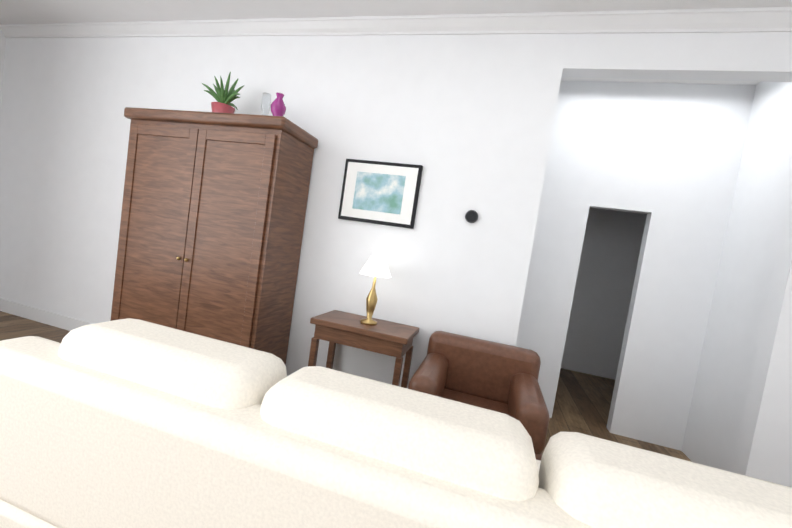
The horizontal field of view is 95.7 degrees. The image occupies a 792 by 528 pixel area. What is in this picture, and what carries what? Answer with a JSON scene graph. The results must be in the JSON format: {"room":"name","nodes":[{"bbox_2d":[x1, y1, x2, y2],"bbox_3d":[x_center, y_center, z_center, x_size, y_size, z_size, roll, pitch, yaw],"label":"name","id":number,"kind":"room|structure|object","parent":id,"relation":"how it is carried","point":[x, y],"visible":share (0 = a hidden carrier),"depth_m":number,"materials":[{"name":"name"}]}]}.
{"room":"living room","nodes":[
{"label":"living room","id":0,"kind":"room"},
{"bbox_2d":[0,29,5,109],"bbox_3d":[-5.410,-1.444,-0.423,0.120,4.000,8.770,9,4,15],"label":"wall","id":1,"kind":"structure","parent":0,"point":[2,45],"depth_m":3.74,"materials":[{"name":"paint"}]},
{"bbox_2d":[0,311,691,461],"bbox_3d":[0.467,1.472,-0.146,12.100,0.060,12.700,9,4,15],"label":"floor","id":2,"kind":"structure","parent":0,"point":[582,403],"depth_m":3.46,"materials":[{"name":"brown wood"}]},
{"bbox_2d":[110,107,317,365],"bbox_3d":[-1.468,-0.064,2.791,1.380,2.050,0.490,9,4,15],"label":"armoire","id":3,"kind":"object","parent":2,"relation":"on","point":[214,206],"visible":0.67,"depth_m":2.56,"materials":[{"name":"brown wood"}]},
{"bbox_2d":[202,72,243,112],"bbox_3d":[-1.279,-1.275,2.791,0.370,0.395,0.362,9,4,15],"label":"potted plant","id":4,"kind":"object","parent":3,"relation":"on","point":[225,98],"visible":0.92,"depth_m":2.69,"materials":[{"name":"green plant"}]},
{"bbox_2d":[261,92,270,114],"bbox_3d":[-0.995,-1.160,2.722,0.070,0.259,0.070,9,4,15],"label":"vase","id":5,"kind":"object","parent":3,"relation":"on","point":[266,103],"visible":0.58,"depth_m":2.72,"materials":[{"name":"clear glass"}]},
{"bbox_2d":[271,92,285,115],"bbox_3d":[-0.857,-1.117,2.602,0.110,0.229,0.110,9,4,15],"label":"vase","id":6,"kind":"object","parent":3,"relation":"on","point":[278,107],"visible":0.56,"depth_m":2.57,"materials":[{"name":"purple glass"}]},
{"bbox_2d":[308,310,418,387],"bbox_3d":[-0.258,0.786,2.528,0.680,0.760,0.380,9,4,15],"label":"console table","id":7,"kind":"object","parent":2,"relation":"on","point":[384,337],"visible":0.65,"depth_m":2.39,"materials":[{"name":"brown wood"}]},
{"bbox_2d":[360,256,390,324],"bbox_3d":[-0.158,0.180,2.488,0.220,0.469,0.220,9,4,15],"label":"table lamp","id":8,"kind":"object","parent":7,"relation":"on","point":[375,266],"visible":1,"depth_m":2.44,"materials":[{"name":"white fabric"}]},
{"bbox_2d":[0,318,791,527],"bbox_3d":[0.000,0.816,1.213,2.700,0.935,0.900,9,4,15],"label":"sofa","id":9,"kind":"object","parent":2,"relation":"on","point":[129,423],"visible":1,"depth_m":0.88,"materials":[{"name":"fabric"}]},
{"bbox_2d":[408,331,549,460],"bbox_3d":[0.457,0.901,2.137,0.720,0.790,0.680,9,4,15],"label":"armchair","id":10,"kind":"object","parent":2,"relation":"on","point":[494,376],"visible":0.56,"depth_m":2.25,"materials":[{"name":"leather"}]},
{"bbox_2d":[0,32,791,486],"bbox_3d":[-0.671,-0.408,2.908,7.760,2.950,0.120,9,4,15],"label":"wall","id":11,"kind":"structure","parent":0,"point":[466,122],"depth_m":2.69,"materials":[{"name":"paint"}]},
{"bbox_2d":[338,159,422,228],"bbox_3d":[-0.126,-0.530,2.675,0.600,0.460,0.032,9,4,15],"label":"picture frame","id":12,"kind":"object","parent":11,"relation":"attached to","point":[381,193],"visible":0.98,"depth_m":2.66,"materials":[{"name":"white paper"}]},
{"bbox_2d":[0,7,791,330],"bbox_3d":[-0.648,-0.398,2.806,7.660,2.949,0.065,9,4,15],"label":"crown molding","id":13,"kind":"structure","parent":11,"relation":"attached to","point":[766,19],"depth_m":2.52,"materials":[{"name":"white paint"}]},
{"bbox_2d":[465,210,477,222],"bbox_3d":[0.528,-0.331,2.502,0.090,0.090,0.028,9,4,15],"label":"thermostat","id":14,"kind":"object","parent":11,"relation":"attached to","point":[471,216],"visible":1,"depth_m":2.49,"materials":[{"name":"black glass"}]},
{"bbox_2d":[0,0,791,84],"bbox_3d":[-1.403,-2.409,-0.126,7.300,1.150,11.500,9,4,15],"label":"ceiling","id":15,"kind":"structure","parent":0,"point":[42,11],"depth_m":2.71,"materials":[{"name":"paint"}]},
{"bbox_2d":[516,81,755,449],"bbox_3d":[1.782,-0.055,3.113,1.720,2.950,0.100,9,4,15],"label":"wall","id":16,"kind":"structure","parent":0,"point":[660,221],"depth_m":3.01,"materials":[{"name":"paint"}]},
{"bbox_2d":[680,82,791,471],"bbox_3d":[2.783,0.078,3.386,0.150,2.950,2.610,9,4,15],"label":"wall","id":17,"kind":"structure","parent":0,"point":[761,191],"depth_m":2.56,"materials":[{"name":"paint"}]}
]}

